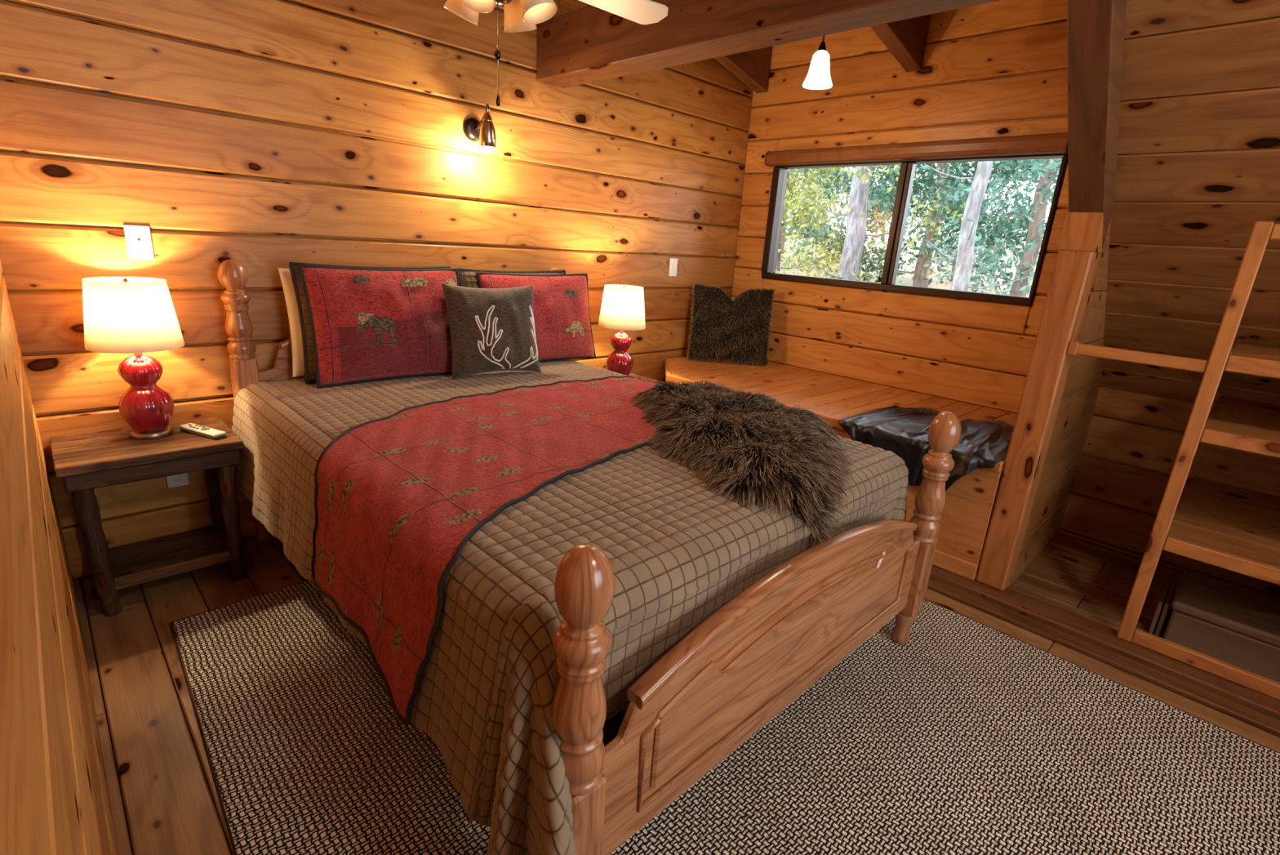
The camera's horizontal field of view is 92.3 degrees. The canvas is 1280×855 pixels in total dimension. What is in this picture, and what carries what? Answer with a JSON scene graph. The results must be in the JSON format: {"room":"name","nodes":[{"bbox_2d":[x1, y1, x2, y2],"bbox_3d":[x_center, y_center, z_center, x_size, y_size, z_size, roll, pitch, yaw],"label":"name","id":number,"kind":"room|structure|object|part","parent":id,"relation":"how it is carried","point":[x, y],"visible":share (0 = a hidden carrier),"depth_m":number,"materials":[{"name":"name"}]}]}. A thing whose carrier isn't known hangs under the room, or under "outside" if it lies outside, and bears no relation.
{"room":"cabin bedroom","nodes":[
{"label":"cabin bedroom","id":0,"kind":"room"},
{"bbox_2d":[0,261,119,854],"bbox_3d":[-0.335,-0.091,0.212,0.060,2.950,5.397,-12,23,-43],"label":"wall","id":1,"kind":"structure","parent":0,"point":[55,799],"depth_m":0.74,"materials":[{"name":"brown wood"}]},
{"bbox_2d":[0,0,753,583],"bbox_3d":[-0.649,-1.375,3.364,4.370,3.550,0.060,-12,23,-43],"label":"wall","id":2,"kind":"structure","parent":0,"point":[264,136],"depth_m":2.60,"materials":[{"name":"brown wood"}]},
{"bbox_2d":[123,224,154,260],"bbox_3d":[-1.875,-0.691,2.302,0.076,0.124,0.016,-12,23,-43],"label":"wall plate","id":3,"kind":"object","parent":2,"relation":"attached to","point":[138,237],"visible":1,"depth_m":2.30,"materials":[{"name":"white plastic"}]},
{"bbox_2d":[165,472,189,488],"bbox_3d":[-1.937,0.200,2.572,0.074,0.100,0.010,-12,23,-43],"label":"wall outlet","id":4,"kind":"object","parent":2,"relation":"attached to","point":[181,479],"visible":0.49,"depth_m":2.58,"materials":[{"name":"white plastic"}]},
{"bbox_2d":[173,475,182,484],"bbox_3d":[-1.937,0.221,2.576,0.030,0.028,0.003,-12,23,-43],"label":"socket","id":5,"kind":"object","parent":4,"relation":"attached to","point":[176,479],"depth_m":2.58,"materials":[{"name":"grey plastic"}]},
{"bbox_2d":[463,104,496,152],"bbox_3d":[-0.776,-1.464,3.024,0.108,0.212,0.180,-12,23,-43],"label":"wall sconce","id":6,"kind":"object","parent":2,"relation":"attached to","point":[483,131],"visible":1,"depth_m":2.98,"materials":[{"name":"brown metal"}]},
{"bbox_3d":[-0.779,-1.500,3.019,0.014,0.074,0.129,-12,23,-43],"label":"arm","id":7,"kind":"part","parent":6,"relation":"part of","materials":[{"name":"brown metal"}]},
{"bbox_3d":[-0.745,-1.394,3.008,0.054,0.092,0.054,-12,23,-43],"label":"bulb","id":8,"kind":"part","parent":6,"relation":"part of","materials":[{"name":"white glass"}]},
{"bbox_2d":[668,257,677,276],"bbox_3d":[0.234,-1.121,4.312,0.078,0.122,0.011,-12,23,-43],"label":"light switch","id":9,"kind":"object","parent":2,"relation":"attached to","point":[673,262],"visible":1,"depth_m":4.31,"materials":[{"name":"white plastic"}]},
{"bbox_2d":[537,0,999,88],"bbox_3d":[0.352,-1.678,2.472,0.185,0.270,2.380,-12,23,-43],"label":"ceiling beam","id":10,"kind":"structure","parent":2,"relation":"attached to","point":[588,44],"depth_m":2.52,"materials":[{"name":"brown wood"}]},
{"bbox_2d":[443,0,668,106],"bbox_3d":[-0.363,-1.535,1.963,1.073,0.961,1.154,-12,23,-43],"label":"ceiling fan","id":11,"kind":"object","parent":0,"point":[520,15],"visible":1,"depth_m":1.99,"materials":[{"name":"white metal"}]},
{"bbox_3d":[-0.563,-1.362,1.941,0.110,0.155,0.123,-12,23,-43],"label":"lamp shade","id":12,"kind":"part","parent":11,"relation":"part of","materials":[{"name":"white glass"}]},
{"bbox_3d":[-0.470,-1.310,1.790,0.123,0.155,0.110,-12,23,-43],"label":"lamp shade","id":13,"kind":"part","parent":11,"relation":"part of","materials":[{"name":"white glass"}]},
{"bbox_3d":[-0.443,-1.248,1.911,0.002,0.148,0.003,4,17,0],"label":"pull chain","id":14,"kind":"part","parent":11,"relation":"part of","materials":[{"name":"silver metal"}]},
{"bbox_3d":[-0.448,-1.171,1.934,0.022,0.028,0.022,-12,23,-43],"label":"chain pull","id":15,"kind":"part","parent":11,"relation":"part of","materials":[{"name":"brown metal"}]},
{"bbox_3d":[-0.458,-1.212,1.983,0.003,0.258,0.002,13,19,28],"label":"pull chain","id":16,"kind":"part","parent":11,"relation":"part of","materials":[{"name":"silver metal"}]},
{"bbox_3d":[-0.467,-1.076,2.024,0.014,0.036,0.014,-12,23,-43],"label":"chain pull","id":17,"kind":"part","parent":11,"relation":"part of","materials":[{"name":"brown metal"}]},
{"bbox_3d":[-0.403,-1.379,2.034,0.123,0.155,0.110,-12,23,-43],"label":"lamp shade","id":18,"kind":"part","parent":11,"relation":"part of","materials":[{"name":"white glass"}]},
{"bbox_3d":[-0.310,-1.327,1.882,0.110,0.155,0.123,-12,23,-43],"label":"lamp shade","id":19,"kind":"part","parent":11,"relation":"part of","materials":[{"name":"white glass"}]},
{"bbox_3d":[-0.107,-1.485,2.135,0.484,0.033,0.142,-9,21,-37],"label":"blade","id":20,"kind":"part","parent":11,"relation":"part of","materials":[{"name":"beige"}]},
{"bbox_2d":[72,511,1279,854],"bbox_3d":[1.154,1.036,1.892,4.286,0.080,5.836,-12,23,-43],"label":"floor","id":21,"kind":"structure","parent":0,"point":[163,795],"depth_m":2.10,"materials":[{"name":"brown wood"}]},
{"bbox_2d":[49,416,247,616],"bbox_3d":[-1.867,0.328,2.396,0.530,0.596,0.393,-12,23,-43],"label":"nightstand","id":22,"kind":"object","parent":21,"relation":"on","point":[85,462],"visible":0.98,"depth_m":2.28,"materials":[{"name":"brown wood"}]},
{"bbox_3d":[-2.112,0.340,2.360,0.071,0.562,0.067,-12,23,-43],"label":"leg","id":23,"kind":"part","parent":22,"relation":"part of","materials":[{"name":"brown wood"}]},
{"bbox_3d":[-1.916,0.412,2.167,0.071,0.562,0.067,-12,23,-43],"label":"leg","id":24,"kind":"part","parent":22,"relation":"part of","materials":[{"name":"brown wood"}]},
{"bbox_2d":[81,276,184,439],"bbox_3d":[-1.853,-0.252,2.275,0.286,0.584,0.286,-12,23,-43],"label":"table lamp","id":25,"kind":"object","parent":22,"relation":"on","point":[135,315],"visible":1,"depth_m":2.19,"materials":[{"name":"red ceramic"}]},
{"bbox_3d":[-1.842,-0.413,2.226,0.286,0.240,0.286,-12,23,-43],"label":"lamp shade","id":26,"kind":"part","parent":25,"relation":"part of","materials":[{"name":"fabric"}]},
{"bbox_2d":[108,524,226,577],"bbox_3d":[-1.878,0.496,2.447,0.430,0.020,0.293,-12,23,-43],"label":"shelf","id":27,"kind":"object","parent":22,"relation":"attached to","point":[168,555],"depth_m":2.42,"materials":[{"name":"brown wood"}]},
{"bbox_3d":[-1.778,0.540,2.352,0.380,0.043,0.026,-12,23,-43],"label":"shelf rail","id":28,"kind":"part","parent":22,"relation":"part of","materials":[{"name":"brown wood"}]},
{"bbox_2d":[179,422,226,439],"bbox_3d":[-1.706,0.013,2.398,0.212,0.025,0.048,11,18,22],"label":"remote control","id":29,"kind":"object","parent":22,"relation":"on","point":[192,428],"visible":1,"depth_m":2.38,"materials":[{"name":"grey plastic"}]},
{"bbox_3d":[-1.823,0.277,2.634,0.070,0.562,0.067,-12,23,-43],"label":"leg","id":30,"kind":"part","parent":22,"relation":"part of","materials":[{"name":"brown wood"}]},
{"bbox_3d":[-1.622,0.348,2.444,0.071,0.562,0.066,-12,23,-43],"label":"leg","id":31,"kind":"part","parent":22,"relation":"part of","materials":[{"name":"brown wood"}]},
{"bbox_2d":[628,373,662,384],"bbox_3d":[-0.196,-0.018,3.937,0.530,0.584,0.393,-12,23,-43],"label":"nightstand","id":32,"kind":"object","parent":21,"relation":"on","point":[644,378],"visible":0.02,"depth_m":3.96,"materials":[{"name":"brown wood"}]},
{"bbox_2d":[598,284,645,375],"bbox_3d":[-0.113,-0.564,3.739,0.286,0.584,0.286,-12,23,-43],"label":"table lamp","id":33,"kind":"object","parent":32,"relation":"on","point":[622,308],"visible":0.81,"depth_m":3.61,"materials":[{"name":"red ceramic"}]},
{"bbox_3d":[-0.102,-0.724,3.690,0.286,0.240,0.286,-12,23,-43],"label":"lamp shade","id":34,"kind":"part","parent":33,"relation":"part of","materials":[{"name":"fabric"}]},
{"bbox_2d":[169,579,1279,854],"bbox_3d":[0.259,0.922,1.905,2.540,0.014,3.263,-12,23,-43],"label":"area rug","id":35,"kind":"object","parent":21,"relation":"on","point":[967,735],"visible":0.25,"depth_m":1.77,"materials":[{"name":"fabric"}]},
{"bbox_2d":[217,259,961,854],"bbox_3d":[-0.317,0.076,2.418,1.709,1.238,2.365,-12,23,-43],"label":"wooden bed","id":36,"kind":"object","parent":35,"relation":"on","point":[742,665],"visible":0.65,"depth_m":1.46,"materials":[{"name":"brown wood"}]},
{"bbox_3d":[-1.677,-0.081,2.637,0.104,1.238,0.104,-12,23,-43],"label":"bed post","id":37,"kind":"part","parent":36,"relation":"part of","materials":[{"name":"brown wood"}]},
{"bbox_3d":[-1.097,-0.257,3.166,1.517,0.670,0.024,-12,23,-43],"label":"headboard","id":38,"kind":"part","parent":36,"relation":"part of","materials":[{"name":"brown wood"}]},
{"bbox_3d":[-1.079,-0.519,3.087,1.317,0.166,0.045,-12,23,-43],"label":"cap rail","id":39,"kind":"part","parent":36,"relation":"part of","materials":[{"name":"brown wood"}]},
{"bbox_3d":[-0.525,-0.331,3.727,0.104,1.238,0.104,-12,23,-43],"label":"bed post","id":40,"kind":"part","parent":36,"relation":"part of","materials":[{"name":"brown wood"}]},
{"bbox_2d":[231,359,908,854],"bbox_3d":[-0.273,0.338,2.327,1.888,0.710,2.509,-12,23,-43],"label":"quilt","id":41,"kind":"object","parent":36,"relation":"on","point":[490,677],"visible":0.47,"depth_m":1.44,"materials":[{"name":"beige fabric"}]},
{"bbox_2d":[277,267,304,377],"bbox_3d":[-1.264,-0.491,2.829,0.161,0.452,0.662,18,22,38],"label":"bed pillow","id":42,"kind":"object","parent":41,"relation":"on","point":[285,274],"visible":0.16,"depth_m":2.61,"materials":[{"name":"beige fabric"}]},
{"bbox_2d":[288,262,450,383],"bbox_3d":[-1.168,-0.484,2.795,0.146,0.496,0.715,19,22,41],"label":"pillow sham","id":43,"kind":"object","parent":41,"relation":"on","point":[308,346],"visible":0.16,"depth_m":2.57,"materials":[{"name":"black"}]},
{"bbox_2d":[297,264,459,388],"bbox_3d":[-1.103,-0.461,2.741,0.698,0.491,0.195,-10,22,-39],"label":"pillow sham","id":44,"kind":"object","parent":41,"relation":"on","point":[366,324],"visible":0.81,"depth_m":2.65,"materials":[{"name":"red fabric"}]},
{"bbox_2d":[352,274,370,283],"bbox_3d":[-1.181,-0.629,2.609,0.067,0.040,0.017,-11,8,-41],"label":"print","id":45,"kind":"object","parent":44,"relation":"attached to","point":[357,278],"depth_m":2.61},
{"bbox_2d":[355,311,375,324],"bbox_3d":[-1.161,-0.465,2.607,0.080,0.056,0.013,-11,8,-41],"label":"print","id":46,"kind":"object","parent":44,"relation":"attached to","point":[362,317],"depth_m":2.61},
{"bbox_2d":[355,313,397,346],"bbox_3d":[-1.130,-0.417,2.635,0.172,0.145,0.016,-11,8,-41],"label":"print","id":47,"kind":"object","parent":44,"relation":"attached to","point":[372,330],"depth_m":2.64},
{"bbox_2d":[337,310,452,379],"bbox_3d":[-1.044,-0.377,2.740,0.575,0.278,0.061,-11,8,-41],"label":"print","id":48,"kind":"object","parent":44,"relation":"attached to","point":[372,344],"depth_m":2.69},
{"bbox_2d":[401,278,416,287],"bbox_3d":[-1.030,-0.644,2.740,0.067,0.040,0.010,-11,8,-41],"label":"print","id":49,"kind":"object","parent":44,"relation":"attached to","point":[406,282],"depth_m":2.74},
{"bbox_2d":[413,277,427,285],"bbox_3d":[-0.992,-0.658,2.776,0.068,0.040,0.011,-11,8,-41],"label":"print","id":50,"kind":"object","parent":44,"relation":"attached to","point":[416,281],"depth_m":2.78},
{"bbox_2d":[444,279,456,285],"bbox_3d":[-0.888,-0.676,2.887,0.016,0.039,0.075,14,19,30],"label":"print","id":51,"kind":"object","parent":44,"relation":"attached to","point":[450,282],"depth_m":2.89},
{"bbox_2d":[311,375,658,724],"bbox_3d":[-0.236,0.189,2.298,1.817,0.435,1.169,-12,23,-43],"label":"throw","id":52,"kind":"object","parent":41,"relation":"on","point":[399,496],"visible":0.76,"depth_m":1.74,"materials":[{"name":"red fabric"}]},
{"bbox_2d":[441,283,541,379],"bbox_3d":[-0.696,-0.463,2.935,0.462,0.424,0.192,-10,21,-38],"label":"throw cushion","id":53,"kind":"object","parent":41,"relation":"on","point":[491,329],"visible":1,"depth_m":2.86,"materials":[{"name":"brown fabric"}]},
{"bbox_2d":[457,267,565,288],"bbox_3d":[-0.658,-0.597,3.297,0.136,0.487,0.675,19,22,40],"label":"pillow sham","id":54,"kind":"object","parent":41,"relation":"on","point":[467,277],"visible":0.13,"depth_m":3.08,"materials":[{"name":"black"}]},
{"bbox_2d":[475,271,595,361],"bbox_3d":[-0.539,-0.591,3.327,0.182,0.473,0.715,19,23,41],"label":"pillow sham","id":55,"kind":"object","parent":41,"relation":"on","point":[561,305],"visible":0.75,"depth_m":3.34,"materials":[{"name":"red fabric"}]},
{"bbox_2d":[564,288,576,300],"bbox_3d":[-0.383,-0.732,3.396,0.088,0.065,0.009,-12,10,-43],"label":"print","id":56,"kind":"object","parent":55,"relation":"attached to","point":[569,294],"depth_m":3.39},
{"bbox_2d":[564,320,584,337],"bbox_3d":[-0.362,-0.543,3.412,0.017,0.088,0.145,16,20,34],"label":"print","id":57,"kind":"object","parent":55,"relation":"attached to","point":[572,328],"depth_m":3.41},
{"bbox_3d":[-0.118,0.637,1.156,0.104,0.919,0.104,-12,23,-43],"label":"bed post","id":58,"kind":"part","parent":36,"relation":"part of","materials":[{"name":"brown wood"}]},
{"bbox_2d":[629,379,853,542],"bbox_3d":[0.386,0.044,2.276,0.802,0.275,1.350,1,17,-8],"label":"sheepskin throw","id":59,"kind":"object","parent":36,"relation":"on","point":[756,442],"visible":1,"depth_m":1.98,"materials":[{"name":"fur"}]},
{"bbox_3d":[0.454,0.568,1.718,1.517,0.455,0.024,-12,23,-43],"label":"footboard","id":60,"kind":"part","parent":36,"relation":"part of","materials":[{"name":"brown wood"}]},
{"bbox_3d":[0.465,0.392,1.665,1.317,0.131,0.045,-12,23,-43],"label":"cap rail","id":61,"kind":"part","parent":36,"relation":"part of","materials":[{"name":"brown wood"}]},
{"bbox_3d":[0.463,0.578,1.710,1.292,0.308,0.018,-12,23,-43],"label":"panel moulding","id":62,"kind":"part","parent":36,"relation":"part of","materials":[{"name":"brown wood"}]},
{"bbox_3d":[0.464,0.574,1.708,1.207,0.243,0.014,-12,23,-43],"label":"raised panel","id":63,"kind":"part","parent":36,"relation":"part of","materials":[{"name":"brown wood"}]},
{"bbox_3d":[1.033,0.386,2.245,0.104,0.919,0.104,-12,23,-43],"label":"bed post","id":64,"kind":"part","parent":36,"relation":"part of","materials":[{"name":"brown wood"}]},
{"bbox_2d":[1147,571,1279,682],"bbox_3d":[2.609,0.875,2.276,0.400,0.189,1.079,-12,23,-43],"label":"storage chest","id":65,"kind":"object","parent":21,"relation":"on","point":[1234,625],"visible":0.9,"depth_m":2.41,"materials":[{"name":"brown wood"}]},
{"bbox_3d":[2.627,0.808,2.241,0.400,0.039,1.040,-12,23,-43],"label":"lid","id":66,"kind":"part","parent":65,"relation":"part of","materials":[{"name":"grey wood"}]},
{"bbox_2d":[731,0,1279,599],"bbox_3d":[2.634,-0.774,2.964,0.110,3.050,5.337,-12,23,-43],"label":"wall","id":67,"kind":"structure","parent":0,"point":[997,68],"depth_m":3.57,"materials":[{"name":"brown wood"}]},
{"bbox_2d":[713,46,772,93],"bbox_3d":[0.173,-2.628,3.569,2.016,0.849,0.095,-12,23,-43],"label":"ceiling beam","id":68,"kind":"structure","parent":67,"relation":"attached to","point":[752,68],"depth_m":4.19,"materials":[{"name":"brown wood"}]},
{"bbox_2d":[870,13,931,71],"bbox_3d":[0.926,-2.357,2.836,2.016,0.849,0.095,-12,23,-43],"label":"ceiling beam","id":69,"kind":"structure","parent":67,"relation":"attached to","point":[905,39],"depth_m":3.45,"materials":[{"name":"brown wood"}]},
{"bbox_2d":[761,153,1067,306],"bbox_3d":[1.591,-1.288,3.917,0.112,0.808,1.800,-12,23,-43],"label":"window","id":70,"kind":"structure","parent":67,"relation":"in","point":[908,167],"depth_m":3.87,"materials":[{"name":"brown metal"}]},
{"bbox_2d":[764,132,1067,166],"bbox_3d":[1.554,-1.678,3.748,0.093,0.095,1.838,-12,23,-43],"label":"roller blind","id":71,"kind":"object","parent":70,"relation":"attached to","point":[1053,143],"visible":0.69,"depth_m":3.58,"materials":[{"name":"brown wood"}]},
{"bbox_3d":[1.942,-1.171,3.601,0.006,0.726,0.787,-12,23,-43],"label":"pane","id":72,"kind":"part","parent":70,"relation":"part of","materials":[{"name":"clear glass"}]},
{"bbox_2d":[1006,218,1111,587],"bbox_3d":[1.662,-0.850,2.273,2.199,3.365,0.080,-12,23,-43],"label":"wall","id":73,"kind":"structure","parent":0,"point":[1074,415],"depth_m":2.90,"materials":[{"name":"brown wood"}]},
{"bbox_2d":[976,212,1103,590],"bbox_3d":[1.663,-0.057,2.575,0.140,1.588,0.116,-12,23,-43],"label":"wooden post","id":74,"kind":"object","parent":73,"relation":"attached to","point":[1080,245],"depth_m":2.50,"materials":[{"name":"brown wood"}]},
{"bbox_2d":[1066,0,1126,248],"bbox_3d":[1.411,-1.161,1.905,1.075,1.127,0.114,-12,23,-43],"label":"wooden beam","id":75,"kind":"structure","parent":73,"relation":"attached to","point":[1095,28],"depth_m":1.97,"materials":[{"name":"brown wood"}]},
{"bbox_2d":[927,564,1279,736],"bbox_3d":[1.699,0.803,2.565,0.230,0.044,5.307,-12,23,-43],"label":"trim","id":76,"kind":"structure","parent":73,"relation":"attached to","point":[1098,641],"depth_m":2.39,"materials":[{"name":"brown wood"}]},
{"bbox_2d":[664,356,1017,580],"bbox_3d":[1.097,0.043,3.879,1.103,0.574,2.373,-12,23,-43],"label":"window bench","id":77,"kind":"object","parent":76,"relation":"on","point":[966,514],"visible":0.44,"depth_m":3.52,"materials":[{"name":"brown wood"}]},
{"bbox_2d":[685,282,777,365],"bbox_3d":[0.658,-0.733,4.454,0.626,0.592,0.250,4,17,2],"label":"cushion","id":78,"kind":"object","parent":77,"relation":"on","point":[723,328],"visible":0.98,"depth_m":4.41,"materials":[{"name":"brown fur"}]},
{"bbox_2d":[838,404,1013,491],"bbox_3d":[1.518,0.082,3.139,0.825,0.301,0.745,-12,23,-43],"label":"blanket","id":79,"kind":"object","parent":77,"relation":"on","point":[901,431],"visible":0.67,"depth_m":2.92,"materials":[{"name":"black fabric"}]},
{"bbox_3d":[0.841,0.411,3.460,0.032,0.079,1.978,-12,23,-43],"label":"board","id":80,"kind":"part","parent":77,"relation":"part of","materials":[{"name":"brown wood"}]},
{"bbox_2d":[1066,221,1279,700],"bbox_3d":[2.746,0.150,2.166,1.078,1.566,2.042,-12,23,-43],"label":"shelving","id":81,"kind":"object","parent":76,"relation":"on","point":[1237,529],"visible":1,"depth_m":2.25,"materials":[{"name":"brown wood"}]},
{"bbox_3d":[1.827,-0.263,2.276,0.026,0.042,0.410,-12,23,-43],"label":"cross rail","id":82,"kind":"part","parent":81,"relation":"part of","materials":[{"name":"brown wood"}]},
{"bbox_3d":[2.485,1.012,1.878,0.032,0.052,1.584,-12,23,-43],"label":"rail","id":83,"kind":"part","parent":81,"relation":"part of","materials":[{"name":"brown wood"}]},
{"bbox_3d":[2.511,0.628,1.763,0.032,0.053,1.584,-12,23,-43],"label":"shelf","id":84,"kind":"part","parent":81,"relation":"part of","materials":[{"name":"brown wood"}]},
{"bbox_3d":[2.538,0.224,1.641,0.032,0.048,1.584,-12,23,-43],"label":"shelf","id":85,"kind":"part","parent":81,"relation":"part of","materials":[{"name":"brown wood"}]},
{"bbox_3d":[2.555,-0.023,1.567,0.032,0.054,1.584,-12,23,-43],"label":"shelf","id":86,"kind":"part","parent":81,"relation":"part of","materials":[{"name":"brown wood"}]},
{"bbox_3d":[2.582,-0.431,1.444,0.032,0.048,1.584,-12,23,-43],"label":"rail","id":87,"kind":"part","parent":81,"relation":"part of","materials":[{"name":"brown wood"}]},
{"bbox_2d":[1099,0,1279,406],"bbox_3d":[1.193,-1.060,1.416,4.269,2.646,5.387,-12,23,-43],"label":"wall","id":88,"kind":"structure","parent":0,"point":[1198,156],"depth_m":2.15,"materials":[{"name":"brown wood"}]},
{"bbox_2d":[802,35,832,89],"bbox_3d":[0.918,-2.135,2.958,0.146,0.887,0.146,-12,23,-43],"label":"pendant lamp","id":89,"kind":"object","parent":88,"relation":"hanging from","point":[818,77],"visible":1,"depth_m":3.02,"materials":[{"name":"white glass"}]},
{"label":"outside","id":90,"kind":"structure","parent":0,"visible":0},
{"bbox_2d":[779,231,1040,297],"bbox_3d":[7.436,-8.447,29.675,45.000,3.620,62.000,-12,23,-43],"label":"ground","id":91,"kind":"structure","parent":90,"point":[908,281],"depth_m":21.51,"materials":[{"name":"beige soil"}]},
{"bbox_2d":[780,167,854,257],"bbox_3d":[5.634,-10.005,22.762,6.680,9.200,7.368,-1,17,-16],"label":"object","id":92,"kind":"object","parent":91,"relation":"on","point":[782,242],"visible":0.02,"depth_m":22.77,"materials":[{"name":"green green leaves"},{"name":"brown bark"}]},
{"bbox_2d":[775,166,886,278],"bbox_3d":[3.083,-5.690,13.178,4.742,6.018,4.096,13,19,28],"label":"leafy tree","id":93,"kind":"object","parent":91,"relation":"on","point":[806,179],"visible":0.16,"depth_m":13.10,"materials":[{"name":"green plant"}]},
{"bbox_2d":[832,269,878,282],"bbox_3d":[4.707,-3.070,13.465,1.507,0.773,1.531,-12,23,-43],"label":"shrub","id":94,"kind":"object","parent":91,"relation":"on","point":[859,273],"visible":0.09,"depth_m":13.22,"materials":[{"name":"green plant"}]},
{"bbox_2d":[775,163,984,281],"bbox_3d":[3.858,-4.961,10.333,4.173,6.524,3.445,10,18,21],"label":"pine tree","id":95,"kind":"object","parent":91,"relation":"on","point":[851,255],"visible":0.36,"depth_m":10.68,"materials":[{"name":"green plant"}]},
{"bbox_2d":[780,164,987,278],"bbox_3d":[6.219,-7.575,17.252,5.628,7.900,6.933,-12,23,-43],"label":"leafy tree","id":96,"kind":"object","parent":91,"relation":"on","point":[873,202],"visible":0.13,"depth_m":17.26,"materials":[{"name":"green plant"}]},
{"bbox_2d":[794,159,1043,293],"bbox_3d":[6.037,-5.415,12.601,4.768,6.872,4.966,-12,23,-43],"label":"pine tree","id":97,"kind":"object","parent":91,"relation":"on","point":[919,280],"visible":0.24,"depth_m":12.26,"materials":[{"name":"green plant"}]},
{"bbox_2d":[844,159,1061,280],"bbox_3d":[9.337,-7.820,16.384,5.632,8.210,7.307,-12,23,-43],"label":"pine tree","id":98,"kind":"object","parent":91,"relation":"on","point":[1023,228],"visible":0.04,"depth_m":16.03,"materials":[{"name":"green plant"}]},
{"bbox_2d":[874,158,1062,297],"bbox_3d":[6.305,-4.389,9.448,4.273,6.038,5.049,-1,17,-15],"label":"pine tree","id":99,"kind":"object","parent":91,"relation":"on","point":[1043,193],"visible":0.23,"depth_m":9.61,"materials":[{"name":"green plant"}]},
{"bbox_2d":[884,160,1055,294],"bbox_3d":[4.402,-4.098,7.866,2.741,6.214,2.585,4,17,1],"label":"birch tree","id":100,"kind":"object","parent":91,"relation":"on","point":[964,262],"visible":0.48,"depth_m":8.18,"materials":[{"name":"white plant"}]}
]}

